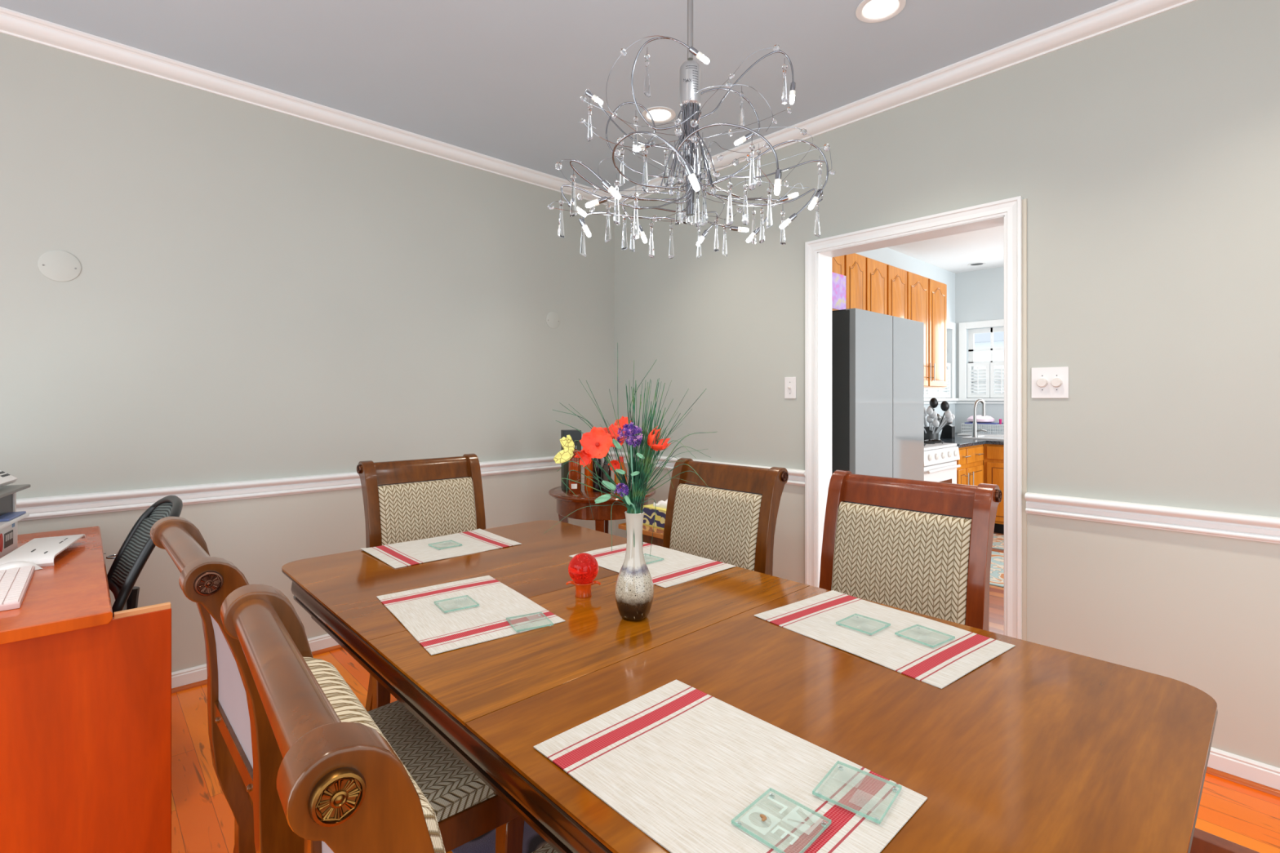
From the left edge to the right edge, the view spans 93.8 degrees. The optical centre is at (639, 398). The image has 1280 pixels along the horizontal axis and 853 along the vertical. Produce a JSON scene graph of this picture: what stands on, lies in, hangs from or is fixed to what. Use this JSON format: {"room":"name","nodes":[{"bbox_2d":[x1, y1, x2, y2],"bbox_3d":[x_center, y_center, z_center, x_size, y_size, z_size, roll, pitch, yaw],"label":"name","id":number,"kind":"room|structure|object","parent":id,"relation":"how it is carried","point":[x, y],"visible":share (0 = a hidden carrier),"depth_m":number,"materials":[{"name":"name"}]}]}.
{"room":"dining room","nodes":[
{"label":"dining room","id":0,"kind":"room"},
{"bbox_2d":[0,32,614,672],"bbox_3d":[-1.893,-0.083,2.771,4.830,2.685,0.120,0,0,-43],"label":"wall","id":1,"kind":"structure","parent":0,"point":[258,292],"depth_m":2.80,"materials":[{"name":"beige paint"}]},
{"bbox_2d":[37,249,80,281],"bbox_3d":[-2.265,-0.517,2.337,0.122,0.122,0.006,0,0,-43],"label":"blank cover plate","id":2,"kind":"object","parent":1,"relation":"attached to","point":[58,265],"visible":1,"depth_m":2.33,"materials":[{"name":"grey plastic"}]},
{"bbox_2d":[171,634,339,688],"bbox_3d":[-1.859,1.220,2.712,4.600,0.080,0.014,0,0,-43],"label":"baseboard","id":3,"kind":"structure","parent":1,"relation":"attached to","point":[197,673],"depth_m":2.63,"materials":[{"name":"white paint"}]},
{"bbox_2d":[171,644,342,693],"bbox_3d":[-1.848,1.252,2.701,4.600,0.016,0.016,0,0,-43],"label":"trim","id":4,"kind":"structure","parent":1,"relation":"attached to","point":[200,683],"depth_m":2.63,"materials":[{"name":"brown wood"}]},
{"bbox_2d":[0,6,613,207],"bbox_3d":[-1.837,-1.394,2.688,4.600,0.062,0.078,0,0,-43],"label":"trim","id":5,"kind":"structure","parent":1,"relation":"attached to","point":[12,23],"depth_m":2.73,"materials":[{"name":"white paint"}]},
{"bbox_2d":[16,451,613,520],"bbox_3d":[-1.852,0.421,2.705,4.600,0.083,0.034,0,0,-43],"label":"trim","id":6,"kind":"structure","parent":1,"relation":"attached to","point":[55,506],"depth_m":2.65,"materials":[{"name":"white paint"}]},
{"bbox_2d":[546,311,559,328],"bbox_3d":[-0.568,-0.512,3.923,0.110,0.110,0.006,0,0,-43],"label":"blank cover plate","id":7,"kind":"object","parent":1,"relation":"attached to","point":[553,319],"visible":1,"depth_m":3.92,"materials":[{"name":"grey plastic"}]},
{"bbox_2d":[0,0,1118,191],"bbox_3d":[-0.330,-1.475,1.002,4.700,0.100,4.800,0,0,-43],"label":"ceiling","id":8,"kind":"structure","parent":0,"point":[505,80],"depth_m":2.46,"materials":[{"name":"paint"}]},
{"bbox_2d":[641,106,675,123],"bbox_3d":[0.094,-1.422,3.006,0.170,0.006,0.170,0,0,-43],"label":"recessed light","id":9,"kind":"object","parent":8,"relation":"in","point":[660,114],"visible":0.89,"depth_m":3.00,"materials":[{"name":"white paint"}]},
{"bbox_2d":[547,0,835,258],"bbox_3d":[0.134,-0.885,1.525,0.785,1.078,0.573,0,0,-36],"label":"chandelier","id":10,"kind":"object","parent":8,"relation":"hanging from","point":[690,70],"visible":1,"depth_m":1.50,"materials":[{"name":"silver metal"}]},
{"bbox_2d":[597,195,608,204],"bbox_3d":[-0.090,-0.480,1.450,0.026,0.018,0.014,0,0,0],"label":"bulb socket","id":11,"kind":"object","parent":10,"relation":"attached to","point":[602,200],"depth_m":1.45,"materials":[{"name":"silver metal"}]},
{"bbox_2d":[601,179,611,190],"bbox_3d":[-0.076,-0.485,1.361,0.023,0.023,0.014,0,0,0],"label":"bulb socket","id":12,"kind":"object","parent":10,"relation":"attached to","point":[604,182],"depth_m":1.35,"materials":[{"name":"silver metal"}]},
{"bbox_2d":[684,163,693,175],"bbox_3d":[0.095,-0.443,1.161,0.019,0.026,0.014,0,0,0],"label":"bulb socket","id":13,"kind":"object","parent":10,"relation":"attached to","point":[687,166],"depth_m":1.15,"materials":[{"name":"silver metal"}]},
{"bbox_2d":[688,46,698,56],"bbox_3d":[0.126,-0.811,1.401,0.025,0.022,0.014,0,0,0],"label":"bulb socket","id":14,"kind":"object","parent":10,"relation":"attached to","point":[692,50],"depth_m":1.40,"materials":[{"name":"silver metal"}]},
{"bbox_2d":[744,132,753,140],"bbox_3d":[0.298,-0.718,1.641,0.025,0.021,0.014,0,0,0],"label":"bulb socket","id":15,"kind":"object","parent":10,"relation":"attached to","point":[749,135],"depth_m":1.64,"materials":[{"name":"silver metal"}]},
{"bbox_2d":[788,213,797,221],"bbox_3d":[0.408,-0.483,1.601,0.024,0.023,0.014,0,0,0],"label":"bulb socket","id":16,"kind":"object","parent":10,"relation":"attached to","point":[791,218],"depth_m":1.59,"materials":[{"name":"silver metal"}]},
{"bbox_2d":[855,0,906,22],"bbox_3d":[0.876,-1.422,2.180,0.170,0.006,0.170,0,0,-43],"label":"recessed light","id":17,"kind":"object","parent":8,"relation":"in","point":[868,11],"visible":1,"depth_m":2.19,"materials":[{"name":"white paint"}]},
{"bbox_2d":[171,532,1279,852],"bbox_3d":[1.490,1.310,2.497,9.400,0.100,5.100,0,0,-43],"label":"floor","id":18,"kind":"structure","parent":0,"point":[202,819],"depth_m":1.89,"materials":[{"name":"brown wood"}]},
{"bbox_2d":[0,526,171,852],"bbox_3d":[-1.922,0.880,1.647,0.894,0.760,1.284,0,0,-43],"label":"desk","id":19,"kind":"object","parent":18,"relation":"on","point":[86,691],"visible":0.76,"depth_m":1.41,"materials":[{"name":"orange wood"}]},
{"bbox_2d":[0,470,30,558],"bbox_3d":[-2.086,0.335,1.729,0.375,0.330,0.434,0,0,-32],"label":"printer","id":20,"kind":"object","parent":19,"relation":"on","point":[9,517],"visible":1,"depth_m":1.91,"materials":[{"name":"white plastic"}]},
{"bbox_2d":[0,512,29,529],"bbox_3d":[-1.952,0.384,1.808,0.065,0.012,0.370,0,0,-32],"label":"paper tray","id":21,"kind":"object","parent":20,"relation":"on","point":[6,519],"depth_m":1.87,"materials":[{"name":"white plastic"}]},
{"bbox_2d":[0,565,35,611],"bbox_3d":[-1.674,0.491,1.525,0.163,0.018,0.420,0,0,-42],"label":"keyboard","id":22,"kind":"object","parent":19,"relation":"on","point":[14,582],"visible":1,"depth_m":1.54,"materials":[{"name":"white plastic"}]},
{"bbox_2d":[0,560,43,570],"bbox_3d":[-1.813,0.485,1.688,0.060,0.030,0.176,0,0,27],"label":"paper","id":23,"kind":"object","parent":19,"relation":"on","point":[20,563],"visible":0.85,"depth_m":1.71,"materials":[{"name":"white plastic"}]},
{"bbox_2d":[0,533,85,567],"bbox_3d":[-1.891,0.484,1.900,0.125,0.031,0.348,0,0,-31],"label":"paper","id":24,"kind":"object","parent":19,"relation":"on","point":[42,552],"visible":0.94,"depth_m":1.85,"materials":[{"name":"white paper"}]},
{"bbox_2d":[106,495,182,617],"bbox_3d":[-1.724,0.788,1.697,0.671,0.944,0.582,0,0,-43],"label":"office chair","id":25,"kind":"object","parent":18,"relation":"on","point":[132,556],"visible":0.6,"depth_m":1.91,"materials":[{"name":"black fabric"}]},
{"bbox_2d":[150,516,524,852],"bbox_3d":[-0.620,0.754,1.280,0.627,1.011,0.524,0,0,-44],"label":"dining chair","id":26,"kind":"object","parent":18,"relation":"on","point":[246,757],"visible":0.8,"depth_m":1.20,"materials":[{"name":"wood"}]},
{"bbox_2d":[367,700,497,822],"bbox_3d":[-0.573,0.802,1.324,0.448,0.044,0.518,0,0,-44],"label":"seat cushion","id":27,"kind":"object","parent":26,"relation":"on","point":[455,793],"depth_m":1.27,"materials":[{"name":"fabric"}]},
{"bbox_2d":[220,584,557,852],"bbox_3d":[-0.151,0.754,0.791,0.627,1.011,0.524,0,0,-39],"label":"dining chair","id":28,"kind":"object","parent":18,"relation":"on","point":[342,787],"visible":0.95,"depth_m":0.46,"materials":[{"name":"brown wood"}]},
{"bbox_2d":[302,657,445,852],"bbox_3d":[-0.294,0.497,0.674,0.086,0.302,0.402,0,0,-39],"label":"cushion","id":29,"kind":"object","parent":28,"relation":"on","point":[348,708],"depth_m":0.69,"materials":[{"name":"fabric"}]},
{"bbox_2d":[532,843,557,852],"bbox_3d":[-0.101,0.802,0.832,0.448,0.044,0.518,0,0,-39],"label":"seat cushion","id":30,"kind":"object","parent":28,"relation":"on","point":[547,848],"depth_m":1.05,"materials":[{"name":"fabric"}]},
{"bbox_2d":[356,453,485,711],"bbox_3d":[-0.734,0.754,2.325,0.523,1.011,0.627,0,0,-43],"label":"dining chair","id":31,"kind":"object","parent":18,"relation":"on","point":[421,499],"visible":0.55,"depth_m":2.44,"materials":[{"name":"wood"}]},
{"bbox_2d":[377,476,476,545],"bbox_3d":[-0.860,0.497,2.460,0.402,0.302,0.086,0,0,-43],"label":"cushion","id":32,"kind":"object","parent":31,"relation":"on","point":[421,510],"depth_m":2.43,"materials":[{"name":"fabric"}]},
{"bbox_2d":[451,821,547,852],"bbox_3d":[0.447,1.258,1.591,1.320,0.004,1.800,0,0,-43],"label":"rug","id":33,"kind":"object","parent":18,"relation":"on","point":[532,841],"visible":0.02,"depth_m":1.69,"materials":[{"name":"purple fabric"}]},
{"bbox_2d":[662,457,788,575],"bbox_3d":[0.133,0.750,2.096,0.627,1.011,0.523,0,0,-43],"label":"dining chair","id":34,"kind":"object","parent":33,"relation":"on","point":[733,522],"visible":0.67,"depth_m":2.18,"materials":[{"name":"fabric"}]},
{"bbox_2d":[669,483,761,571],"bbox_3d":[0.268,0.493,2.222,0.086,0.302,0.402,0,0,-43],"label":"cushion","id":35,"kind":"object","parent":34,"relation":"on","point":[719,525],"depth_m":2.18,"materials":[{"name":"fabric"}]},
{"bbox_2d":[281,520,1217,852],"bbox_3d":[-0.054,0.880,1.417,0.994,0.760,2.006,0,0,-43],"label":"dining table","id":36,"kind":"object","parent":33,"relation":"on","point":[1037,748],"visible":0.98,"depth_m":1.00,"materials":[{"name":"brown wood"}]},
{"bbox_2d":[360,528,521,568],"bbox_3d":[-0.662,0.496,2.008,0.429,0.007,0.297,0,0,-43],"label":"placemat","id":37,"kind":"object","parent":36,"relation":"on","point":[397,555],"visible":1,"depth_m":1.99,"materials":[{"name":"white fabric"}]},
{"bbox_2d":[376,575,564,655],"bbox_3d":[-0.414,0.498,1.421,0.297,0.003,0.429,0,0,-37],"label":"placemat","id":38,"kind":"object","parent":36,"relation":"on","point":[464,624],"visible":1,"depth_m":1.38,"materials":[{"name":"white fabric"}]},
{"bbox_2d":[565,552,600,598],"bbox_3d":[-0.143,0.446,1.514,0.077,0.108,0.077,0,0,34],"label":"glass globe","id":39,"kind":"object","parent":36,"relation":"on","point":[583,567],"visible":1,"depth_m":1.49,"materials":[{"name":"red glass"}]},
{"bbox_2d":[614,511,653,621],"bbox_3d":[-0.013,0.380,1.364,0.085,0.240,0.085,0,0,27],"label":"vase","id":40,"kind":"object","parent":36,"relation":"on","point":[634,587],"visible":0.94,"depth_m":1.34,"materials":[{"name":"ceramic"}]},
{"bbox_2d":[553,435,623,497],"bbox_3d":[-0.087,0.216,1.298,0.209,0.278,0.025,0,0,-28],"label":"flower","id":41,"kind":"object","parent":40,"relation":"in","point":[564,455],"visible":1,"depth_m":1.26,"materials":[{"name":"yellow plant"}]},
{"bbox_2d":[574,449,628,507],"bbox_3d":[-0.082,0.233,1.337,0.132,0.243,0.042,0,0,-43],"label":"poppy","id":42,"kind":"object","parent":40,"relation":"in","point":[586,460],"visible":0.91,"depth_m":1.32,"materials":[{"name":"red plant"}]},
{"bbox_2d":[603,423,628,493],"bbox_3d":[-0.048,0.206,1.339,0.082,0.298,0.045,0,0,-24],"label":"poppy","id":43,"kind":"object","parent":40,"relation":"in","point":[615,428],"visible":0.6,"depth_m":1.35,"materials":[{"name":"red plant"}]},
{"bbox_2d":[607,459,624,484],"bbox_3d":[-0.043,0.246,1.347,0.062,0.218,0.027,0,0,-43],"label":"poppy","id":44,"kind":"object","parent":40,"relation":"in","point":[615,464],"visible":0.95,"depth_m":1.34,"materials":[{"name":"red plant"}]},
{"bbox_2d":[594,438,644,513],"bbox_3d":[-0.044,0.222,1.329,0.110,0.267,0.045,0,0,0],"label":"allium","id":45,"kind":"object","parent":40,"relation":"in","point":[603,498],"visible":1,"depth_m":1.31,"materials":[{"name":"green plant"}]},
{"bbox_2d":[613,416,632,466],"bbox_3d":[-0.033,0.198,1.387,0.056,0.314,0.029,0,0,6],"label":"poppy","id":46,"kind":"object","parent":40,"relation":"in","point":[623,420],"visible":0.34,"depth_m":1.40,"materials":[{"name":"red plant"}]},
{"bbox_2d":[617,422,643,497],"bbox_3d":[-0.022,0.204,1.333,0.059,0.302,0.058,0,0,-20],"label":"allium","id":47,"kind":"object","parent":40,"relation":"in","point":[628,432],"visible":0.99,"depth_m":1.33,"materials":[{"name":"purple plant"}]},
{"bbox_2d":[546,342,715,555],"bbox_3d":[-0.026,0.127,1.369,0.376,0.507,0.261,0,0,19],"label":"ornamental grass","id":48,"kind":"object","parent":40,"relation":"in","point":[640,490],"depth_m":1.35,"materials":[{"name":"green plant"}]},
{"bbox_2d":[579,426,632,506],"bbox_3d":[-0.065,0.208,1.316,0.132,0.293,0.048,0,0,-19],"label":"poppy","id":49,"kind":"object","parent":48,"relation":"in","point":[597,442],"visible":0.98,"depth_m":1.32,"materials":[{"name":"red plant"}]},
{"bbox_2d":[639,426,671,496],"bbox_3d":[0.029,0.208,1.335,0.081,0.294,0.053,0,0,5],"label":"poppy","id":50,"kind":"object","parent":40,"relation":"in","point":[659,446],"visible":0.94,"depth_m":1.34,"materials":[{"name":"red plant"}]},
{"bbox_2d":[568,542,736,587],"bbox_3d":[0.030,0.498,1.831,0.297,0.003,0.429,0,0,-43],"label":"placemat","id":51,"kind":"object","parent":36,"relation":"on","point":[676,567],"visible":0.74,"depth_m":1.80,"materials":[{"name":"white fabric"}]},
{"bbox_2d":[533,680,927,852],"bbox_3d":[0.103,0.498,0.800,0.297,0.003,0.429,0,0,-43],"label":"placemat","id":52,"kind":"object","parent":36,"relation":"on","point":[682,764],"visible":1,"depth_m":0.78,"materials":[{"name":"white fabric"}]},
{"bbox_2d":[816,766,897,822],"bbox_3d":[0.273,0.494,0.753,0.083,0.006,0.083,0,0,40],"label":"coaster","id":53,"kind":"object","parent":52,"relation":"on","point":[841,768],"visible":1,"depth_m":0.75,"materials":[{"name":"green"}]},
{"bbox_2d":[754,590,1015,688],"bbox_3d":[0.508,0.498,1.289,0.297,0.003,0.429,0,0,-37],"label":"placemat","id":54,"kind":"object","parent":36,"relation":"on","point":[818,617],"visible":1,"depth_m":1.25,"materials":[{"name":"white fabric"}]},
{"bbox_2d":[818,470,1002,631],"bbox_3d":[0.634,0.750,1.676,0.627,1.011,0.523,0,0,-43],"label":"dining chair","id":55,"kind":"object","parent":33,"relation":"on","point":[917,546],"visible":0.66,"depth_m":1.77,"materials":[{"name":"beige fabric"}]},
{"bbox_2d":[831,502,971,625],"bbox_3d":[0.770,0.493,1.802,0.086,0.302,0.402,0,0,-43],"label":"cushion","id":56,"kind":"object","parent":55,"relation":"on","point":[914,562],"depth_m":1.76,"materials":[{"name":"fabric"}]},
{"bbox_2d":[548,483,656,533],"bbox_3d":[-0.220,0.900,3.524,0.632,0.720,0.632,0,0,0],"label":"table","id":57,"kind":"object","parent":18,"relation":"on","point":[570,503],"visible":0.48,"depth_m":3.28,"materials":[{"name":"brown wood"}]},
{"bbox_2d":[560,429,581,490],"bbox_3d":[-0.408,0.365,3.550,0.106,0.350,0.092,0,0,-17],"label":"gift box","id":58,"kind":"object","parent":57,"relation":"on","point":[575,434],"visible":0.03,"depth_m":3.51,"materials":[{"name":"grey"}]},
{"bbox_2d":[568,440,580,493],"bbox_3d":[-0.373,0.390,3.418,0.068,0.300,0.069,0,0,0],"label":"bottle","id":59,"kind":"object","parent":57,"relation":"on","point":[574,486],"visible":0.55,"depth_m":3.39,"materials":[{"name":"orange glass"}]},
{"bbox_2d":[584,458,592,491],"bbox_3d":[-0.299,0.387,3.499,0.052,0.305,0.052,0,0,0],"label":"bottle","id":60,"kind":"object","parent":57,"relation":"on","point":[588,482],"visible":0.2,"depth_m":3.48,"materials":[{"name":"orange glass"}]},
{"bbox_2d":[592,457,601,492],"bbox_3d":[-0.248,0.390,3.460,0.052,0.300,0.052,0,0,0],"label":"bottle","id":61,"kind":"object","parent":57,"relation":"on","point":[598,470],"visible":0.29,"depth_m":3.44,"materials":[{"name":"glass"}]},
{"bbox_2d":[601,453,611,493],"bbox_3d":[-0.194,0.422,3.431,0.056,0.235,0.057,0,0,0],"label":"bottle","id":62,"kind":"object","parent":57,"relation":"on","point":[606,468],"visible":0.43,"depth_m":3.41,"materials":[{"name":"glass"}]},
{"bbox_2d":[614,456,626,492],"bbox_3d":[-0.111,0.437,3.418,0.072,0.205,0.073,0,0,0],"label":"bottle","id":63,"kind":"object","parent":57,"relation":"on","point":[616,480],"visible":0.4,"depth_m":3.40,"materials":[{"name":"orange glass"}]},
{"bbox_2d":[617,523,663,546],"bbox_3d":[0.252,0.940,2.914,0.480,0.640,0.540,0,0,-43],"label":"side table","id":64,"kind":"object","parent":18,"relation":"on","point":[647,531],"visible":0.08,"depth_m":2.81,"materials":[{"name":"orange wood"}]},
{"bbox_2d":[641,499,667,528],"bbox_3d":[0.131,0.541,2.904,0.122,0.158,0.232,0,0,-40],"label":"tissue box","id":65,"kind":"object","parent":64,"relation":"on","point":[660,507],"visible":0.48,"depth_m":2.89,"materials":[{"name":"yellow"}]},
{"bbox_2d":[831,307,924,480],"bbox_3d":[1.311,0.367,4.078,0.974,1.785,0.826,0,0,-43],"label":"refrigerator","id":66,"kind":"object","parent":18,"relation":"on","point":[877,359],"visible":0.42,"depth_m":3.62,"materials":[{"name":"grey metal"}]},
{"bbox_2d":[924,439,960,484],"bbox_3d":[2.253,0.772,5.092,0.755,0.975,0.670,0,0,-43],"label":"gas range","id":67,"kind":"object","parent":18,"relation":"on","point":[940,466],"visible":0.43,"depth_m":4.90,"materials":[{"name":"white metal"}]},
{"bbox_2d":[924,443,956,450],"bbox_3d":[2.236,0.400,5.110,0.755,0.021,0.620,0,0,-43],"label":"cooktop","id":68,"kind":"object","parent":67,"relation":"in","point":[927,446],"depth_m":4.95,"materials":[{"name":"white metal"}]},
{"bbox_2d":[953,444,983,485],"bbox_3d":[2.780,0.845,5.588,0.683,0.831,0.665,0,0,-43],"label":"base cabinet","id":69,"kind":"object","parent":18,"relation":"on","point":[971,472],"visible":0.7,"depth_m":5.34,"materials":[{"name":"brown wood"}]},
{"bbox_2d":[983,444,1004,533],"bbox_3d":[4.039,0.845,5.528,1.116,0.831,1.248,0,0,-43],"label":"base cabinet","id":70,"kind":"object","parent":18,"relation":"on","point":[993,455],"visible":0.15,"depth_m":5.53,"materials":[{"name":"brown wood"}]},
{"bbox_2d":[934,432,1004,448],"bbox_3d":[3.595,0.411,5.524,1.786,0.032,1.908,0,0,-43],"label":"countertop","id":71,"kind":"structure","parent":70,"relation":"on","point":[961,442],"depth_m":5.52,"materials":[{"name":"stone"}]},
{"bbox_2d":[924,397,955,439],"bbox_3d":[2.792,0.195,5.744,0.394,0.400,0.448,0,0,-43],"label":"utensil holder","id":72,"kind":"object","parent":71,"relation":"on","point":[936,422],"visible":0.74,"depth_m":5.67,"materials":[{"name":"grey metal"}]},
{"bbox_2d":[940,424,955,439],"bbox_3d":[3.016,0.315,5.873,0.080,0.160,0.110,0,0,-43],"label":"knife block","id":73,"kind":"object","parent":71,"relation":"on","point":[948,432],"visible":0.79,"depth_m":5.83,"materials":[{"name":"black plastic"}]},
{"bbox_2d":[972,398,986,437],"bbox_3d":[3.320,0.199,5.841,0.100,0.391,0.142,0,0,-43],"label":"kitchen faucet","id":74,"kind":"object","parent":71,"relation":"on","point":[975,431],"visible":0.99,"depth_m":5.84,"materials":[{"name":"silver metal"}]},
{"bbox_2d":[957,423,1004,435],"bbox_3d":[3.720,0.332,6.292,0.400,0.123,0.580,0,0,-43],"label":"dish rack","id":75,"kind":"object","parent":71,"relation":"on","point":[970,433],"visible":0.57,"depth_m":6.31,"materials":[{"name":"white metal"}]},
{"bbox_2d":[957,432,1004,435],"bbox_3d":[3.720,0.386,6.292,0.400,0.015,0.580,0,0,-43],"label":"drip tray","id":76,"kind":"object","parent":75,"relation":"on","point":[962,433],"depth_m":6.34,"materials":[{"name":"plastic"}]},
{"bbox_2d":[964,422,1003,424],"bbox_3d":[3.644,0.264,6.344,0.240,0.012,0.300,0,0,-43],"label":"tray","id":77,"kind":"object","parent":75,"relation":"on","point":[991,423],"visible":0.64,"depth_m":6.23,"materials":[{"name":"blue plastic"}]},
{"bbox_2d":[966,415,995,422],"bbox_3d":[3.623,0.223,6.366,0.260,0.085,0.260,0,0,-43],"label":"plate stack","id":78,"kind":"object","parent":77,"relation":"on","point":[980,419],"visible":0.73,"depth_m":6.27,"materials":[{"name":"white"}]},
{"bbox_2d":[962,435,1004,439],"bbox_3d":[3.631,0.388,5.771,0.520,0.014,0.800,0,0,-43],"label":"sink","id":79,"kind":"object","parent":71,"relation":"in","point":[980,437],"visible":0.44,"depth_m":5.88,"materials":[{"name":"white ceramic"}]},
{"bbox_2d":[989,551,1004,587],"bbox_3d":[2.676,1.256,4.413,0.970,0.008,0.880,0,0,-43],"label":"kitchen mat","id":80,"kind":"object","parent":18,"relation":"on","point":[997,567],"visible":0.04,"depth_m":4.36,"materials":[{"name":"multicoloured fabric"}]},
{"bbox_2d":[991,533,1004,550],"bbox_3d":[3.345,1.256,5.038,0.580,0.008,0.880,0,0,-43],"label":"kitchen mat","id":81,"kind":"object","parent":18,"relation":"on","point":[998,540],"visible":0.02,"depth_m":5.21,"materials":[{"name":"multicoloured fabric"}]},
{"bbox_2d":[1190,827,1259,852],"bbox_3d":[1.174,1.025,0.697,0.332,0.470,0.840,0,0,-43],"label":"wooden bench","id":82,"kind":"object","parent":18,"relation":"on","point":[1202,842],"visible":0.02,"depth_m":1.07,"materials":[{"name":"brown wood"}]},
{"bbox_2d":[856,247,955,434],"bbox_3d":[2.003,-0.083,5.426,4.490,2.685,0.120,0,0,-43],"label":"wall","id":83,"kind":"structure","parent":0,"point":[887,255],"depth_m":6.36,"materials":[{"name":"paint"}]},
{"bbox_2d":[831,253,906,319],"bbox_3d":[1.510,-0.826,4.633,1.945,0.572,0.364,0,0,-43],"label":"upper cabinet","id":84,"kind":"object","parent":83,"relation":"attached to","point":[872,285],"visible":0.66,"depth_m":4.74,"materials":[{"name":"brown wood"}]},
{"bbox_2d":[831,271,845,310],"bbox_3d":[1.390,-0.775,4.307,0.366,0.260,0.003,0,0,-43],"label":"picture card","id":85,"kind":"object","parent":84,"relation":"attached to","point":[838,281],"visible":0.5,"depth_m":4.36,"materials":[{"name":"paper"}]},
{"bbox_2d":[906,271,946,388],"bbox_3d":[2.550,-0.606,5.605,0.898,1.012,0.364,0,0,-43],"label":"upper cabinet","id":86,"kind":"object","parent":83,"relation":"attached to","point":[926,298],"visible":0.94,"depth_m":5.55,"materials":[{"name":"brown wood"}]},
{"bbox_2d":[924,320,958,400],"bbox_3d":[3.177,-0.412,6.477,1.050,0.885,0.152,0,0,-43],"label":"window","id":87,"kind":"structure","parent":83,"relation":"in","point":[940,393],"depth_m":6.75,"materials":[{"name":"white paint"}]},
{"bbox_2d":[888,225,1004,273],"bbox_3d":[3.254,-1.475,4.146,4.570,0.100,5.100,0,0,-43],"label":"ceiling","id":88,"kind":"structure","parent":0,"point":[953,253],"depth_m":5.76,"materials":[{"name":"paint"}]},
{"bbox_2d":[614,0,1279,768],"bbox_3d":[1.469,-0.083,2.615,0.130,2.685,4.700,0,0,-43],"label":"wall","id":89,"kind":"structure","parent":0,"point":[1144,155],"depth_m":2.23,"materials":[{"name":"beige paint"}]},
{"bbox_2d":[613,451,804,486],"bbox_3d":[0.337,0.421,3.707,0.034,0.083,1.558,0,0,-43],"label":"trim","id":90,"kind":"structure","parent":89,"relation":"attached to","point":[796,477],"depth_m":3.53,"materials":[{"name":"white paint"}]},
{"bbox_2d":[784,377,795,398],"bbox_3d":[0.804,-0.056,3.216,0.019,0.116,0.070,0,0,-43],"label":"light switch","id":91,"kind":"object","parent":89,"relation":"attached to","point":[789,382],"visible":1,"depth_m":3.22,"materials":[{"name":"white plastic"}]},
{"bbox_2d":[804,242,817,587],"bbox_3d":[0.894,0.222,3.119,0.022,2.077,0.062,0,0,-43],"label":"trim","id":92,"kind":"structure","parent":89,"relation":"attached to","point":[811,255],"depth_m":3.12,"materials":[{"name":"white paint"}]},
{"bbox_2d":[613,0,1196,206],"bbox_3d":[1.359,-1.394,2.580,0.078,0.062,4.600,0,0,-43],"label":"trim","id":93,"kind":"structure","parent":89,"relation":"attached to","point":[1116,15],"depth_m":2.55,"materials":[{"name":"white paint"}]},
{"bbox_2d":[817,215,1004,635],"bbox_3d":[1.264,0.253,2.834,0.140,2.015,0.860,0,0,-43],"label":"door frame","id":94,"kind":"structure","parent":89,"relation":"in","point":[824,258],"depth_m":3.11,"materials":[{"name":"white paint"}]},
{"bbox_2d":[805,195,1020,252],"bbox_3d":[1.209,-0.786,2.782,0.022,0.062,0.984,0,0,-43],"label":"trim","id":95,"kind":"structure","parent":89,"relation":"attached to","point":[997,208],"depth_m":2.72,"materials":[{"name":"white paint"}]},
{"bbox_2d":[1004,195,1022,639],"bbox_3d":[1.523,0.222,2.445,0.022,2.077,0.062,0,0,-43],"label":"trim","id":96,"kind":"structure","parent":89,"relation":"attached to","point":[1013,217],"depth_m":2.44,"materials":[{"name":"white paint"}]},
{"bbox_2d":[1022,198,1026,640],"bbox_3d":[1.555,0.228,2.421,0.008,2.065,0.016,0,0,-43],"label":"trim","id":97,"kind":"structure","parent":89,"relation":"attached to","point":[1024,201],"depth_m":2.42,"materials":[{"name":"paint"}]},
{"bbox_2d":[1031,366,1068,398],"bbox_3d":[1.609,-0.061,2.354,0.022,0.122,0.124,0,0,-43],"label":"dimmer switch","id":98,"kind":"object","parent":89,"relation":"attached to","point":[1046,382],"visible":1,"depth_m":2.35,"materials":[{"name":"white plastic"}]},
{"bbox_2d":[1024,492,1279,543],"bbox_3d":[2.248,0.421,1.661,0.034,0.083,2.042,0,0,-43],"label":"trim","id":99,"kind":"structure","parent":89,"relation":"attached to","point":[1208,522],"depth_m":2.10,"materials":[{"name":"white paint"}]},
{"bbox_2d":[1205,766,1279,797],"bbox_3d":[2.244,1.252,1.657,0.016,0.016,2.042,0,0,-43],"label":"trim","id":100,"kind":"structure","parent":89,"relation":"attached to","point":[1210,771],"depth_m":1.95,"materials":[{"name":"brown wood"}]},
{"bbox_2d":[1207,746,1279,790],"bbox_3d":[2.256,1.220,1.667,0.014,0.080,2.042,0,0,-43],"label":"baseboard","id":101,"kind":"structure","parent":89,"relation":"attached to","point":[1268,775],"depth_m":1.96,"materials":[{"name":"white paint"}]},
{"bbox_2d":[955,266,1004,465],"bbox_3d":[5.102,-0.083,5.311,0.120,2.685,4.280,0,0,-43],"label":"wall","id":102,"kind":"structure","parent":0,"point":[979,294],"depth_m":6.68,"materials":[{"name":"paint"}]},
{"bbox_2d":[924,401,1004,404],"bbox_3d":[4.622,0.048,4.931,1.100,0.025,4.180,0,0,-43],"label":"trim","id":103,"kind":"structure","parent":102,"relation":"attached to","point":[925,402],"depth_m":6.55,"materials":[{"name":"white paint"}]},
{"bbox_2d":[958,319,1004,400],"bbox_3d":[4.019,-0.412,6.420,0.152,0.885,1.090,0,0,-43],"label":"window","id":104,"kind":"structure","parent":102,"relation":"in","point":[985,365],"depth_m":6.67,"materials":[{"name":"white paint"}]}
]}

